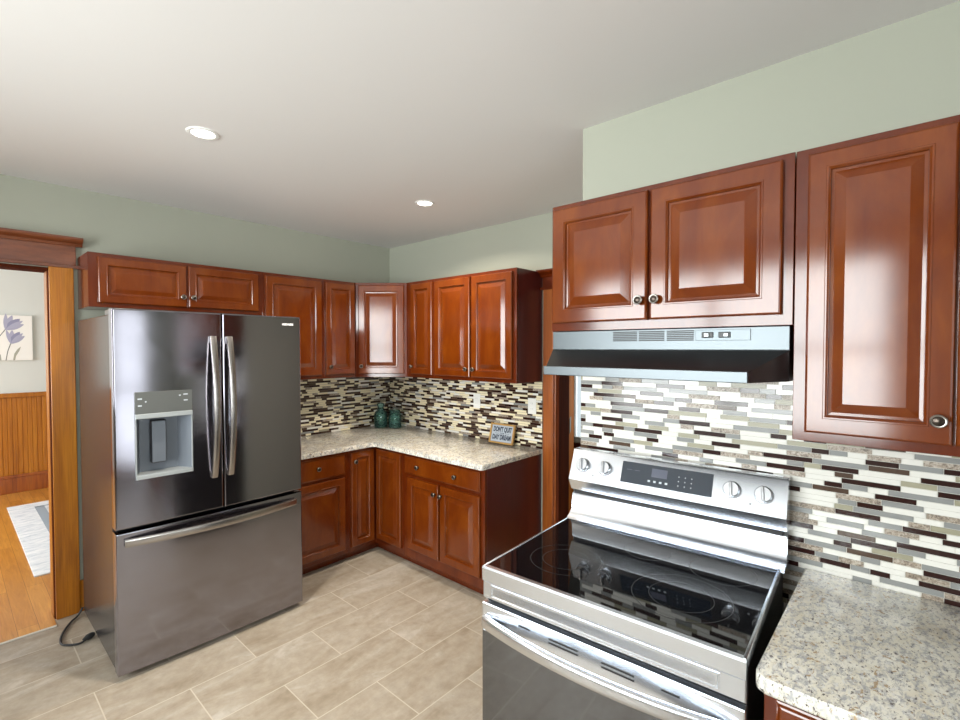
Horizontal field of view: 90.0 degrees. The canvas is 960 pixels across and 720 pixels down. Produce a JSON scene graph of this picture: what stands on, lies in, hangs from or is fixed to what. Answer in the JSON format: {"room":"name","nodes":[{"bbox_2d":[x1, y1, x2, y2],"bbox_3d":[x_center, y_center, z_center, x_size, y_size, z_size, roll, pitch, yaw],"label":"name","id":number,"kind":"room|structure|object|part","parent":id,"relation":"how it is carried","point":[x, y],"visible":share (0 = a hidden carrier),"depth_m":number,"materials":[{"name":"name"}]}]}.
{"room":"kitchen","nodes":[
{"label":"kitchen","id":0,"kind":"room"},
{"bbox_2d":[0,269,45,393],"bbox_3d":[-5.351,0.089,5.066,0.100,2.750,4.700,1,2,42],"label":"wall","id":1,"kind":"structure","parent":0,"point":[21,292],"depth_m":5.33,"materials":[{"name":"grey paint"}]},
{"bbox_2d":[0,314,32,359],"bbox_3d":[-5.194,-0.248,5.131,0.032,0.509,0.600,1,2,42],"label":"picture","id":2,"kind":"object","parent":1,"relation":"attached to","point":[16,339],"visible":1,"depth_m":5.25,"materials":[{"name":"white paper"}]},
{"bbox_2d":[0,391,47,494],"bbox_3d":[-5.200,0.914,5.153,0.034,1.098,3.000,1,2,42],"label":"wainscoting","id":3,"kind":"structure","parent":1,"relation":"attached to","point":[23,416],"depth_m":5.31,"materials":[{"name":"orange wood"}]},
{"bbox_2d":[0,174,389,579],"bbox_3d":[-2.481,0.248,2.892,0.120,2.540,4.960,1,2,42],"label":"wall","id":4,"kind":"structure","parent":0,"point":[108,224],"depth_m":3.20,"materials":[{"name":"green paint"}]},
{"bbox_2d":[0,625,56,644],"bbox_3d":[-2.682,1.526,2.452,0.014,0.007,0.788,1,2,42],"label":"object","id":5,"kind":"structure","parent":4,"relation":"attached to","point":[29,634],"depth_m":2.65,"materials":[{"name":"beige"}]},
{"bbox_2d":[0,227,82,619],"bbox_3d":[-2.791,0.408,2.511,0.192,2.239,1.123,1,2,42],"label":"trim","id":6,"kind":"structure","parent":4,"relation":"attached to","point":[57,253],"depth_m":2.81,"materials":[{"name":"orange wood"}]},
{"bbox_2d":[80,579,83,610],"bbox_3d":[-2.102,1.415,3.244,0.016,0.190,0.933,1,2,42],"label":"baseboard","id":7,"kind":"structure","parent":4,"relation":"attached to","point":[81,581],"depth_m":2.90,"materials":[{"name":"orange wood"}]},
{"bbox_2d":[77,251,261,314],"bbox_3d":[-1.953,-0.462,3.111,0.352,0.305,0.963,1,2,42],"label":"upper cabinet","id":8,"kind":"object","parent":4,"relation":"attached to","point":[105,281],"visible":0.99,"depth_m":2.92,"materials":[{"name":"brown wood"}]},
{"bbox_3d":[-1.995,-0.456,2.855,0.021,0.259,0.443,1,2,42],"label":"door","id":9,"kind":"part","parent":8,"relation":"part of","materials":[{"name":"brown wood"}]},
{"bbox_3d":[-1.694,-0.465,3.191,0.021,0.259,0.439,1,2,42],"label":"door","id":10,"kind":"part","parent":8,"relation":"part of","materials":[{"name":"brown wood"}]},
{"bbox_2d":[261,272,322,379],"bbox_3d":[-1.486,-0.240,3.659,0.325,0.775,0.467,1,2,42],"label":"upper cabinet","id":11,"kind":"object","parent":4,"relation":"attached to","point":[282,295],"visible":0.59,"depth_m":3.60,"materials":[{"name":"brown wood"}]},
{"bbox_2d":[322,279,354,378],"bbox_3d":[-1.222,-0.247,3.934,0.352,0.775,0.292,1,2,42],"label":"upper cabinet","id":12,"kind":"object","parent":4,"relation":"attached to","point":[338,297],"visible":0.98,"depth_m":3.82,"materials":[{"name":"brown wood"}]},
{"bbox_2d":[300,377,389,435],"bbox_3d":[-1.330,0.380,4.087,0.008,0.487,1.391,1,2,42],"label":"tiled wall","id":13,"kind":"structure","parent":4,"relation":"attached to","point":[328,405],"depth_m":4.22,"materials":[{"name":"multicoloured tile"}]},
{"bbox_2d":[0,488,487,719],"bbox_3d":[-1.844,1.585,2.168,9.240,0.104,5.000,1,2,42],"label":"floor","id":14,"kind":"structure","parent":0,"point":[375,633],"depth_m":2.45,"materials":[{"name":"beige tile"}]},
{"bbox_2d":[7,500,49,576],"bbox_3d":[-3.485,1.474,4.494,2.150,0.011,1.215,1,2,42],"label":"rug","id":15,"kind":"object","parent":14,"relation":"on","point":[30,521],"visible":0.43,"depth_m":4.11,"materials":[{"name":"white fabric"}]},
{"bbox_2d":[59,607,94,645],"bbox_3d":[-2.275,1.497,2.688,0.361,0.052,0.144,1,2,42],"label":"power cord","id":16,"kind":"object","parent":14,"relation":"on","point":[90,635],"visible":1,"depth_m":2.61,"materials":[{"name":"black rubber"}]},
{"bbox_2d":[78,308,301,676],"bbox_3d":[-1.694,0.630,2.856,0.945,1.779,0.926,1,2,42],"label":"refrigerator","id":17,"kind":"object","parent":14,"relation":"on","point":[190,422],"visible":1,"depth_m":2.51,"materials":[{"name":"grey metal"}]},
{"bbox_3d":[-1.571,0.206,2.387,0.018,0.106,0.246,1,2,42],"label":"control panel","id":18,"kind":"part","parent":17,"relation":"part of","materials":[{"name":"grey"}]},
{"bbox_3d":[-1.574,0.277,2.435,0.080,1.047,0.472,1,2,42],"label":"door","id":19,"kind":"part","parent":17,"relation":"part of","materials":[{"name":"silver metal"}]},
{"bbox_3d":[-1.422,1.155,2.626,0.080,0.681,0.926,1,2,42],"label":"freezer drawer","id":20,"kind":"part","parent":17,"relation":"part of","materials":[{"name":"silver metal"}]},
{"bbox_3d":[-1.393,0.250,2.528,0.072,0.751,0.032,1,2,42],"label":"handle","id":21,"kind":"part","parent":17,"relation":"part of","materials":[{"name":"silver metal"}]},
{"bbox_3d":[-1.339,0.248,2.589,0.072,0.751,0.032,1,2,42],"label":"handle","id":22,"kind":"part","parent":17,"relation":"part of","materials":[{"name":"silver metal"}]},
{"bbox_3d":[-1.263,0.269,2.782,0.080,1.047,0.448,1,2,42],"label":"door","id":23,"kind":"part","parent":17,"relation":"part of","materials":[{"name":"silver metal"}]},
{"bbox_2d":[297,451,347,574],"bbox_3d":[-1.363,1.086,3.573,0.666,0.832,0.504,1,2,42],"label":"base cabinet","id":24,"kind":"object","parent":14,"relation":"on","point":[324,479],"visible":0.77,"depth_m":3.41,"materials":[{"name":"brown wood"}]},
{"bbox_3d":[-1.142,1.137,3.376,0.021,0.540,0.444,1,2,42],"label":"door","id":25,"kind":"part","parent":24,"relation":"part of","materials":[{"name":"brown wood"}]},
{"bbox_3d":[-1.143,0.771,3.368,0.020,0.152,0.444,1,2,42],"label":"drawer","id":26,"kind":"part","parent":24,"relation":"part of","materials":[{"name":"brown wood"}]},
{"bbox_2d":[344,447,409,560],"bbox_3d":[-0.794,1.075,3.986,0.962,0.832,0.868,1,2,42],"label":"base cabinet","id":27,"kind":"object","parent":14,"relation":"on","point":[375,474],"visible":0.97,"depth_m":3.63,"materials":[{"name":"brown wood"}]},
{"bbox_3d":[-0.892,1.044,3.654,0.021,0.712,0.204,1,2,42],"label":"door","id":28,"kind":"part","parent":27,"relation":"part of","materials":[{"name":"brown wood"}]},
{"bbox_3d":[-0.692,1.038,3.632,0.296,0.700,0.021,1,2,42],"label":"door","id":29,"kind":"part","parent":27,"relation":"part of","materials":[{"name":"brown wood"}]},
{"bbox_2d":[301,424,541,470],"bbox_3d":[-0.666,0.654,3.522,1.759,0.033,1.374,1,2,42],"label":"countertop","id":30,"kind":"structure","parent":27,"relation":"on","point":[464,451],"depth_m":3.54,"materials":[{"name":"stone"}]},
{"bbox_2d":[374,403,386,427],"bbox_3d":[-0.907,0.501,4.389,0.120,0.222,0.120,1,2,42],"label":"glass jar","id":31,"kind":"object","parent":30,"relation":"on","point":[376,425],"visible":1,"depth_m":4.36,"materials":[{"name":"teal glass"}]},
{"bbox_2d":[389,409,400,427],"bbox_3d":[-0.771,0.532,4.355,0.115,0.161,0.115,1,2,42],"label":"glass jar","id":32,"kind":"object","parent":30,"relation":"on","point":[391,425],"visible":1,"depth_m":4.33,"materials":[{"name":"teal glass"}]},
{"bbox_2d":[488,422,515,445],"bbox_3d":[0.167,0.556,3.620,0.224,0.149,0.053,1,2,39],"label":"sign","id":33,"kind":"object","parent":30,"relation":"on","point":[500,433],"visible":1,"depth_m":3.61,"materials":[{"name":"white paper"}]},
{"bbox_2d":[404,453,540,594],"bbox_3d":[-0.073,1.088,3.477,0.788,0.832,0.666,1,2,42],"label":"base cabinet","id":34,"kind":"object","parent":14,"relation":"on","point":[458,520],"visible":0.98,"depth_m":3.21,"materials":[{"name":"brown wood"}]},
{"bbox_3d":[-0.403,1.108,3.375,0.327,0.518,0.021,1,2,42],"label":"door","id":35,"kind":"part","parent":34,"relation":"part of","materials":[{"name":"brown wood"}]},
{"bbox_3d":[-0.273,0.762,3.251,0.733,0.128,0.020,1,2,42],"label":"drawer","id":36,"kind":"part","parent":34,"relation":"part of","materials":[{"name":"brown wood"}]},
{"bbox_3d":[-0.257,1.061,3.271,0.788,0.767,0.019,1,2,42],"label":"frame","id":37,"kind":"part","parent":34,"relation":"part of","materials":[{"name":"brown wood"}]},
{"bbox_3d":[-0.135,1.114,3.136,0.361,0.518,0.021,1,2,42],"label":"door","id":38,"kind":"part","parent":34,"relation":"part of","materials":[{"name":"brown wood"}]},
{"bbox_2d":[482,447,789,719],"bbox_3d":[0.495,0.968,1.547,0.764,1.168,0.738,1,2,39],"label":"range","id":39,"kind":"object","parent":14,"relation":"on","point":[658,595],"visible":1,"depth_m":1.45,"materials":[{"name":"silver metal"}]},
{"bbox_3d":[0.417,0.428,1.961,0.057,0.061,0.051,1,2,39],"label":"control knob","id":40,"kind":"part","parent":39,"relation":"part of","materials":[{"name":"silver metal"}]},
{"bbox_3d":[0.282,0.836,1.286,0.728,0.040,0.069,1,2,39],"label":"handle","id":41,"kind":"part","parent":39,"relation":"part of","materials":[{"name":"silver metal"}]},
{"bbox_3d":[0.490,0.430,1.902,0.057,0.061,0.051,1,2,39],"label":"control knob","id":42,"kind":"part","parent":39,"relation":"part of","materials":[{"name":"silver metal"}]},
{"bbox_3d":[0.308,1.051,1.323,0.751,0.543,0.024,1,2,39],"label":"oven door","id":43,"kind":"part","parent":39,"relation":"part of","materials":[{"name":"silver metal"}]},
{"bbox_2d":[482,517,779,679],"bbox_3d":[0.490,0.681,1.541,0.781,0.047,0.646,1,2,42],"label":"cooktop","id":44,"kind":"object","parent":39,"relation":"in","point":[705,606],"depth_m":1.42,"materials":[{"name":"black glass"}]},
{"bbox_3d":[0.696,0.461,1.786,0.764,0.166,0.094,1,2,39],"label":"control panel","id":45,"kind":"part","parent":39,"relation":"part of","materials":[{"name":"silver metal"}]},
{"bbox_3d":[0.847,0.437,1.618,0.057,0.061,0.051,1,2,39],"label":"control knob","id":46,"kind":"part","parent":39,"relation":"part of","materials":[{"name":"silver metal"}]},
{"bbox_3d":[0.920,0.438,1.559,0.057,0.061,0.051,1,2,39],"label":"control knob","id":47,"kind":"part","parent":39,"relation":"part of","materials":[{"name":"silver metal"}]},
{"bbox_2d":[764,694,825,719],"bbox_3d":[1.177,1.146,1.016,0.899,0.838,0.702,1,2,42],"label":"base cabinet","id":48,"kind":"object","parent":14,"relation":"on","point":[774,709],"visible":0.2,"depth_m":1.04,"materials":[{"name":"brown wood"}]},
{"bbox_3d":[0.981,1.107,0.796,0.899,0.748,0.019,1,2,42],"label":"frame","id":49,"kind":"part","parent":48,"relation":"part of","materials":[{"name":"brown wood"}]},
{"bbox_3d":[0.968,0.822,0.774,0.848,0.138,0.020,1,2,42],"label":"drawer","id":50,"kind":"part","parent":48,"relation":"part of","materials":[{"name":"brown wood"}]},
{"bbox_2d":[756,568,959,719],"bbox_3d":[1.186,0.710,0.996,0.950,0.036,0.686,1,2,42],"label":"countertop","id":51,"kind":"structure","parent":48,"relation":"on","point":[840,648],"depth_m":1.12,"materials":[{"name":"stone"}]},
{"bbox_2d":[0,0,959,247],"bbox_3d":[-0.416,-1.025,1.014,5.660,0.100,4.960,1,2,42],"label":"ceiling","id":52,"kind":"structure","parent":0,"point":[331,118],"depth_m":1.78,"materials":[{"name":"white paint"}]},
{"bbox_2d":[185,126,219,139],"bbox_3d":[-1.224,-1.000,2.121,0.132,0.006,0.132,1,2,42],"label":"recessed light","id":53,"kind":"object","parent":52,"relation":"in","point":[203,133],"visible":1,"depth_m":2.11,"materials":[{"name":"white plastic"}]},
{"bbox_2d":[191,129,214,137],"bbox_3d":[-1.224,-1.000,2.121,0.092,0.001,0.092,1,2,42],"label":"diffuser","id":54,"kind":"object","parent":53,"relation":"attached to","point":[198,133],"depth_m":2.12,"materials":[{"name":"white plastic"}]},
{"bbox_2d":[415,200,434,206],"bbox_3d":[-0.361,-1.025,3.144,0.132,0.006,0.132,1,2,42],"label":"recessed light","id":55,"kind":"object","parent":52,"relation":"in","point":[425,203],"visible":1,"depth_m":3.14,"materials":[{"name":"white plastic"}]},
{"bbox_2d":[418,202,431,205],"bbox_3d":[-0.361,-1.025,3.144,0.092,0.001,0.092,1,2,42],"label":"diffuser","id":56,"kind":"object","parent":55,"relation":"attached to","point":[419,203],"depth_m":3.15,"materials":[{"name":"white plastic"}]},
{"bbox_2d":[389,1,959,614],"bbox_3d":[0.861,0.258,2.490,5.400,2.540,1.105,1,2,42],"label":"wall","id":57,"kind":"structure","parent":0,"point":[904,73],"depth_m":1.65,"materials":[{"name":"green paint"}]},
{"bbox_2d":[355,283,406,376],"bbox_3d":[-0.831,-0.253,4.171,0.616,0.775,0.592,1,2,42],"label":"upper cabinet","id":58,"kind":"object","parent":57,"relation":"attached to","point":[380,308],"visible":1,"depth_m":3.94,"materials":[{"name":"brown wood"}]},
{"bbox_2d":[407,279,434,378],"bbox_3d":[-0.394,-0.247,3.943,0.334,0.775,0.352,1,2,42],"label":"upper cabinet","id":59,"kind":"object","parent":57,"relation":"attached to","point":[420,294],"visible":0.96,"depth_m":3.82,"materials":[{"name":"brown wood"}]},
{"bbox_2d":[390,377,542,448],"bbox_3d":[-0.210,0.382,4.025,1.762,0.487,0.008,1,2,42],"label":"tiled wall","id":60,"kind":"structure","parent":57,"relation":"attached to","point":[439,405],"depth_m":3.93,"materials":[{"name":"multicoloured tile"}]},
{"bbox_2d":[473,393,479,407],"bbox_3d":[-0.025,0.327,3.849,0.072,0.116,0.007,1,2,42],"label":"wall outlet","id":61,"kind":"object","parent":60,"relation":"attached to","point":[476,397],"visible":1,"depth_m":3.85,"materials":[{"name":"white plastic"}]},
{"bbox_2d":[528,398,535,414],"bbox_3d":[0.378,0.336,3.488,0.072,0.116,0.007,1,2,42],"label":"wall outlet","id":62,"kind":"object","parent":60,"relation":"attached to","point":[531,401],"visible":1,"depth_m":3.49,"materials":[{"name":"white plastic"}]},
{"bbox_2d":[434,267,542,383],"bbox_3d":[0.030,-0.238,3.563,0.804,0.775,0.352,1,2,42],"label":"upper cabinet","id":63,"kind":"object","parent":57,"relation":"attached to","point":[488,326],"visible":1,"depth_m":3.37,"materials":[{"name":"brown wood"}]},
{"bbox_3d":[-0.212,-0.242,3.593,0.372,0.725,0.021,1,2,42],"label":"door","id":64,"kind":"part","parent":63,"relation":"part of","materials":[{"name":"brown wood"}]},
{"bbox_3d":[0.078,-0.235,3.334,0.369,0.725,0.021,1,2,42],"label":"door","id":65,"kind":"part","parent":63,"relation":"part of","materials":[{"name":"brown wood"}]},
{"bbox_2d":[536,268,568,530],"bbox_3d":[0.792,0.442,3.182,0.896,2.138,0.192,1,2,42],"label":"trim","id":66,"kind":"structure","parent":57,"relation":"attached to","point":[555,509],"depth_m":3.38,"materials":[{"name":"orange wood"}]},
{"bbox_2d":[569,376,573,512],"bbox_3d":[0.677,0.504,3.819,0.110,1.958,0.740,0,1,14],"label":"door","id":67,"kind":"structure","parent":57,"relation":"in","point":[571,378],"depth_m":3.76,"materials":[{"name":"orange wood"}]},
{"bbox_3d":[0.670,0.482,3.573,0.005,0.110,0.140,0,1,14],"label":"hinge plate","id":68,"kind":"part","parent":67,"relation":"part of","materials":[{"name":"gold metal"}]},
{"bbox_2d":[552,152,796,331],"bbox_3d":[0.657,-0.343,1.679,0.787,0.474,0.352,1,2,42],"label":"upper cabinet","id":69,"kind":"object","parent":57,"relation":"attached to","point":[712,249],"visible":1,"depth_m":1.50,"materials":[{"name":"brown wood"}]},
{"bbox_3d":[0.416,-0.349,1.707,0.368,0.426,0.021,1,2,42],"label":"door","id":70,"kind":"part","parent":69,"relation":"part of","materials":[{"name":"brown wood"}]},
{"bbox_3d":[0.522,-0.198,1.586,0.031,0.031,0.028,1,2,42],"label":"knob","id":71,"kind":"part","parent":69,"relation":"part of","materials":[{"name":"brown metal"}]},
{"bbox_3d":[0.562,-0.198,1.550,0.031,0.031,0.028,1,2,42],"label":"knob","id":72,"kind":"part","parent":69,"relation":"part of","materials":[{"name":"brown metal"}]},
{"bbox_2d":[543,326,793,383],"bbox_3d":[0.614,-0.025,1.640,0.776,0.156,0.460,1,2,42],"label":"range hood","id":73,"kind":"object","parent":69,"relation":"attached to","point":[757,354],"visible":0.94,"depth_m":1.47,"materials":[{"name":"grey metal"}]},
{"bbox_2d":[702,332,712,337],"bbox_3d":[0.696,-0.076,1.470,0.034,0.018,0.009,1,2,42],"label":"switch","id":74,"kind":"object","parent":73,"relation":"attached to","point":[704,334],"depth_m":1.47,"materials":[{"name":"white plastic"}]},
{"bbox_2d":[695,329,750,340],"bbox_3d":[0.729,-0.075,1.446,0.154,0.033,0.004,1,2,42],"label":"switch plate","id":75,"kind":"object","parent":73,"relation":"attached to","point":[700,334],"depth_m":1.44,"materials":[{"name":"grey metal"}]},
{"bbox_2d":[718,332,730,337],"bbox_3d":[0.732,-0.076,1.438,0.034,0.018,0.009,1,2,42],"label":"switch","id":76,"kind":"object","parent":73,"relation":"attached to","point":[720,334],"depth_m":1.44,"materials":[{"name":"white plastic"}]},
{"bbox_3d":[0.700,-0.343,1.454,0.371,0.426,0.021,1,2,42],"label":"door","id":77,"kind":"part","parent":69,"relation":"part of","materials":[{"name":"brown wood"}]},
{"bbox_2d":[581,376,959,607],"bbox_3d":[1.138,0.367,1.497,1.859,0.931,0.008,1,2,42],"label":"tiled wall","id":78,"kind":"structure","parent":57,"relation":"attached to","point":[883,518],"depth_m":1.55,"materials":[{"name":"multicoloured tile"}]},
{"bbox_2d":[792,115,959,456],"bbox_3d":[1.190,-0.172,1.206,0.639,0.790,0.352,1,2,42],"label":"upper cabinet","id":79,"kind":"object","parent":57,"relation":"attached to","point":[876,358],"visible":1,"depth_m":1.19,"materials":[{"name":"brown wood"}]},
{"bbox_3d":[1.062,0.141,1.112,0.031,0.031,0.028,1,2,42],"label":"knob","id":80,"kind":"part","parent":79,"relation":"part of","materials":[{"name":"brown metal"}]},
{"bbox_3d":[1.208,-0.170,1.004,0.290,0.744,0.021,1,2,42],"label":"door","id":81,"kind":"part","parent":79,"relation":"part of","materials":[{"name":"brown wood"}]},
{"bbox_3d":[1.132,0.214,4.263,1.840,2.540,0.100,1,2,42],"label":"wall","id":82,"kind":"structure","parent":0,"visible":0},
{"bbox_2d":[574,376,580,442],"bbox_3d":[1.248,0.077,4.149,1.040,1.380,0.050,1,2,42],"label":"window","id":83,"kind":"structure","parent":82,"relation":"in","point":[576,438],"depth_m":4.46,"materials":[{"name":"white"}]},
{"bbox_2d":[574,442,580,447],"bbox_3d":[1.172,0.388,4.124,1.190,2.200,0.060,1,2,42],"label":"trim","id":84,"kind":"structure","parent":82,"relation":"attached to","point":[576,445],"depth_m":4.36,"materials":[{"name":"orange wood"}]}
]}

